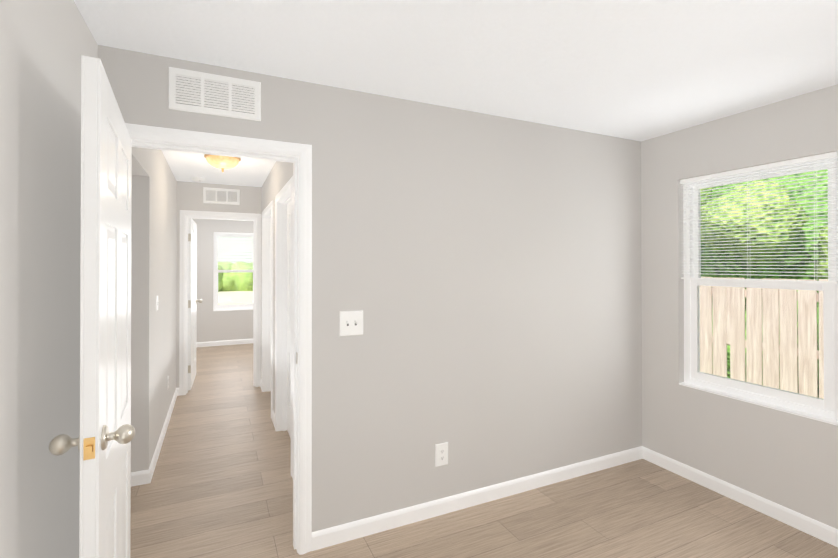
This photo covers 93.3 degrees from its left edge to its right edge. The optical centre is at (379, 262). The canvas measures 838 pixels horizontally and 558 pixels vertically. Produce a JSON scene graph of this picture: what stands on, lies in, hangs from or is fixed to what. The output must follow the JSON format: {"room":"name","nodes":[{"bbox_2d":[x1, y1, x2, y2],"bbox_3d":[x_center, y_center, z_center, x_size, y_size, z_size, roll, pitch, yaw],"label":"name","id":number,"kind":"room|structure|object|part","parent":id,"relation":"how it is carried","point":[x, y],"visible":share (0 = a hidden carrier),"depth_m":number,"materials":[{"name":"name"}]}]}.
{"room":"empty bedroom","nodes":[
{"label":"empty bedroom","id":0,"kind":"room"},
{"bbox_2d":[0,0,97,557],"bbox_3d":[-0.762,0.267,0.431,0.115,2.440,2.930,0,0,-22],"label":"wall","id":1,"kind":"structure","parent":0,"point":[45,45],"depth_m":1.16,"materials":[{"name":"paint"}]},
{"bbox_2d":[131,147,176,471],"bbox_3d":[-1.821,0.281,3.128,0.115,2.440,2.865,0,0,-22],"label":"wall","id":2,"kind":"structure","parent":0,"point":[153,253],"depth_m":2.79,"materials":[{"name":"paint"}]},
{"bbox_2d":[156,295,158,310],"bbox_3d":[-1.712,0.310,3.035,0.014,0.114,0.089,0,0,-22],"label":"light switch","id":3,"kind":"object","parent":2,"relation":"attached to","point":[157,302],"visible":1,"depth_m":3.03,"materials":[{"name":"white plastic"}]},
{"bbox_2d":[142,388,178,484],"bbox_3d":[-1.940,1.458,3.572,0.057,0.090,1.942,0,0,-22],"label":"baseboard","id":4,"kind":"structure","parent":2,"relation":"attached to","point":[142,477],"depth_m":3.07,"materials":[{"name":"white wood"}]},
{"bbox_2d":[176,181,260,387],"bbox_3d":[-1.458,0.289,4.890,2.900,2.440,0.115,0,0,-22],"label":"wall","id":5,"kind":"structure","parent":0,"point":[189,195],"depth_m":4.56,"materials":[{"name":"paint"}]},
{"bbox_2d":[188,218,201,389],"bbox_3d":[-2.374,0.487,4.985,0.189,2.030,0.764,0,0,-20],"label":"room door","id":6,"kind":"structure","parent":5,"relation":"in","point":[192,283],"depth_m":4.81,"materials":[{"name":"white wood"}]},
{"bbox_3d":[-2.250,0.475,4.630,0.044,1.642,0.012,0,0,-20],"label":"hinge frame","id":7,"kind":"part","parent":6,"relation":"part of","materials":[{"name":"white wood"}]},
{"bbox_2d":[179,210,260,395],"bbox_3d":[-1.894,0.453,4.709,0.893,2.111,0.148,0,0,-22],"label":"door frame","id":8,"kind":"structure","parent":5,"relation":"attached to","point":[185,215],"depth_m":4.59,"materials":[{"name":"white wood"}]},
{"bbox_2d":[203,187,239,204],"bbox_3d":[-1.873,-0.789,4.655,0.400,0.185,0.012,0,0,-22],"label":"air vent","id":9,"kind":"object","parent":5,"relation":"in","point":[221,196],"visible":1,"depth_m":4.65,"materials":[{"name":"white metal"}]},
{"bbox_2d":[192,218,253,341],"bbox_3d":[-2.531,0.302,7.490,2.900,2.440,0.140,0,0,-22],"label":"wall","id":10,"kind":"structure","parent":0,"point":[212,325],"depth_m":7.19,"materials":[{"name":"paint"}]},
{"bbox_2d":[196,339,252,346],"bbox_3d":[-2.502,1.477,7.413,2.900,0.090,0.012,0,0,-22],"label":"baseboard","id":11,"kind":"structure","parent":10,"relation":"attached to","point":[223,343],"depth_m":7.25,"materials":[{"name":"white wood"}]},
{"bbox_2d":[213,234,253,310],"bbox_3d":[-2.714,0.158,7.415,0.777,1.456,0.140,0,0,-22],"label":"window","id":12,"kind":"structure","parent":10,"relation":"in","point":[218,307],"depth_m":7.35,"materials":[{"name":"white plastic"}]},
{"bbox_2d":[214,232,253,266],"bbox_3d":[-2.696,-0.215,7.372,0.765,0.703,0.036,0,0,-22],"label":"window blinds","id":13,"kind":"object","parent":12,"relation":"attached to","point":[247,245],"visible":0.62,"depth_m":7.37,"materials":[{"name":"white plastic"}]},
{"bbox_2d":[261,161,292,413],"bbox_3d":[-0.857,0.283,3.526,0.115,2.440,2.865,0,0,-22],"label":"wall","id":14,"kind":"structure","parent":0,"point":[279,176],"depth_m":3.76,"materials":[{"name":"paint"}]},
{"bbox_2d":[270,310,270,390],"bbox_3d":[-1.085,0.483,4.283,0.112,2.030,0.823,0,0,-22],"label":"hall door","id":15,"kind":"structure","parent":14,"relation":"in","point":[270,350],"depth_m":4.62,"materials":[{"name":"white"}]},
{"bbox_2d":[261,176,292,475],"bbox_3d":[-0.949,0.448,3.728,0.132,2.111,2.082,0,0,-22],"label":"door frame","id":16,"kind":"structure","parent":14,"relation":"attached to","point":[284,197],"depth_m":3.53,"materials":[{"name":"white wood"}]},
{"bbox_2d":[287,201,290,437],"bbox_3d":[-0.644,0.478,3.216,0.112,2.030,0.773,0,0,-22],"label":"hall door","id":17,"kind":"structure","parent":14,"relation":"in","point":[289,318],"depth_m":3.44,"materials":[{"name":"white wood"}]},
{"bbox_2d":[98,45,641,531],"bbox_3d":[0.441,0.277,2.450,3.648,2.440,0.115,0,0,-22],"label":"wall","id":18,"kind":"structure","parent":0,"point":[482,271],"depth_m":2.38,"materials":[{"name":"paint"}]},
{"bbox_2d":[49,55,134,557],"bbox_3d":[-0.945,0.469,1.387,0.196,2.030,0.798,0,0,-27],"label":"bedroom door","id":19,"kind":"structure","parent":18,"relation":"in","point":[102,442],"depth_m":1.11,"materials":[{"name":"white wood"}]},
{"bbox_3d":[-0.787,0.490,1.078,0.196,0.066,0.104,0,0,-27],"label":"knob","id":20,"kind":"part","parent":19,"relation":"part of","materials":[{"name":"silver metal"}]},
{"bbox_2d":[169,67,260,120],"bbox_3d":[-0.781,-0.805,1.882,0.408,0.195,0.012,0,0,-22],"label":"air vent","id":21,"kind":"object","parent":18,"relation":"in","point":[203,93],"visible":1,"depth_m":1.88,"materials":[{"name":"white metal"}]},
{"bbox_2d":[125,123,311,554],"bbox_3d":[-0.809,0.439,1.933,0.927,2.111,0.148,0,0,-22],"label":"door frame","id":22,"kind":"structure","parent":18,"relation":"attached to","point":[298,156],"depth_m":2.03,"materials":[{"name":"white wood"}]},
{"bbox_2d":[340,310,362,335],"bbox_3d":[-0.152,0.328,2.135,0.135,0.133,0.014,0,0,-22],"label":"light switch","id":23,"kind":"object","parent":18,"relation":"attached to","point":[351,322],"visible":1,"depth_m":2.14,"materials":[{"name":"white plastic"}]},
{"bbox_2d":[435,442,447,466],"bbox_3d":[0.370,1.145,2.350,0.089,0.133,0.007,0,0,-22],"label":"outlet","id":24,"kind":"object","parent":18,"relation":"attached to","point":[441,454],"visible":1,"depth_m":2.35,"materials":[{"name":"white plastic"}]},
{"bbox_2d":[312,446,643,550],"bbox_3d":[0.820,1.453,2.532,2.544,0.090,0.012,0,0,-22],"label":"baseboard","id":25,"kind":"structure","parent":18,"relation":"attached to","point":[335,535],"depth_m":2.39,"materials":[{"name":"white wood"}]},
{"bbox_2d":[74,0,837,186],"bbox_3d":[-1.239,-0.998,3.380,6.048,0.120,8.735,0,0,-22],"label":"ceiling","id":26,"kind":"structure","parent":0,"point":[639,70],"depth_m":1.75,"materials":[{"name":"white paint"}]},
{"bbox_2d":[191,177,203,181],"bbox_3d":[-2.002,-0.916,4.328,0.132,0.036,0.132,0,0,-22],"label":"smoke detector","id":27,"kind":"object","parent":26,"relation":"attached to","point":[198,179],"visible":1,"depth_m":4.29,"materials":[{"name":"white plastic"}]},
{"bbox_2d":[204,154,240,172],"bbox_3d":[-1.395,-0.869,3.491,0.305,0.137,0.305,0,0,-22],"label":"light","id":28,"kind":"object","parent":26,"relation":"attached to","point":[222,162],"visible":0.96,"depth_m":3.41,"materials":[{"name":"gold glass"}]},
{"bbox_2d":[130,343,837,557],"bbox_3d":[-1.239,1.562,3.368,6.048,0.120,8.735,0,0,-22],"label":"floor","id":29,"kind":"structure","parent":0,"point":[220,485],"depth_m":2.35,"materials":[{"name":"brown wood"}]},
{"bbox_2d":[641,84,837,528],"bbox_3d":[2.578,0.274,1.871,0.140,2.440,2.815,0,0,-22],"label":"wall","id":30,"kind":"structure","parent":0,"point":[787,460],"depth_m":2.57,"materials":[{"name":"paint"}]},
{"bbox_2d":[644,447,837,546],"bbox_3d":[2.523,1.449,1.797,0.012,0.090,2.670,0,0,-22],"label":"baseboard","id":31,"kind":"structure","parent":30,"relation":"attached to","point":[826,533],"depth_m":2.41,"materials":[{"name":"white wood"}]},
{"bbox_2d":[679,157,837,425],"bbox_3d":[2.334,0.133,2.462,0.140,1.456,0.779,0,0,-22],"label":"window","id":32,"kind":"structure","parent":30,"relation":"in","point":[825,409],"depth_m":2.40,"materials":[{"name":"white plastic"}]},
{"bbox_2d":[680,151,837,283],"bbox_3d":[2.289,-0.239,2.446,0.036,0.703,0.767,0,0,-22],"label":"window blinds","id":33,"kind":"object","parent":32,"relation":"attached to","point":[816,158],"visible":0.94,"depth_m":2.38,"materials":[{"name":"white plastic"}]},
{"label":"outside","id":34,"kind":"structure","parent":0,"visible":0},
{"bbox_3d":[8.555,2.064,5.727,13.860,0.100,18.000,0,0,-22],"label":"ground","id":35,"kind":"structure","parent":34,"visible":0},
{"bbox_2d":[699,277,827,398],"bbox_3d":[4.872,1.082,3.499,0.148,1.842,8.682,0,0,-22],"label":"fence","id":36,"kind":"object","parent":35,"relation":"on","point":[786,362],"depth_m":4.48,"materials":[{"name":"brown wood"}]},
{"bbox_2d":[701,169,827,388],"bbox_3d":[7.415,-0.168,5.038,4.562,5.445,11.046,0,0,-22],"label":"trees","id":37,"kind":"object","parent":35,"relation":"on","point":[736,247],"depth_m":5.51,"materials":[{"name":"green plant"}]},
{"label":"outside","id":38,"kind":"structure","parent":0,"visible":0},
{"bbox_2d":[218,291,252,304],"bbox_3d":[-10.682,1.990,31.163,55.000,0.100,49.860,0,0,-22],"label":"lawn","id":39,"kind":"structure","parent":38,"point":[230,300],"depth_m":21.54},
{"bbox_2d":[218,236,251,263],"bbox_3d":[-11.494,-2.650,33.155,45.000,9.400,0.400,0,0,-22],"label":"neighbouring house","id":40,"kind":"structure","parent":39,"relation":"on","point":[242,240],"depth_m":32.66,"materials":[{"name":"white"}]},
{"bbox_2d":[218,261,252,291],"bbox_3d":[-8.616,1.317,28.628,24.488,3.428,4.269,0,0,-22],"label":"hedge","id":41,"kind":"object","parent":39,"relation":"on","point":[242,283],"depth_m":26.65,"materials":[{"name":"green plant"}]}
]}

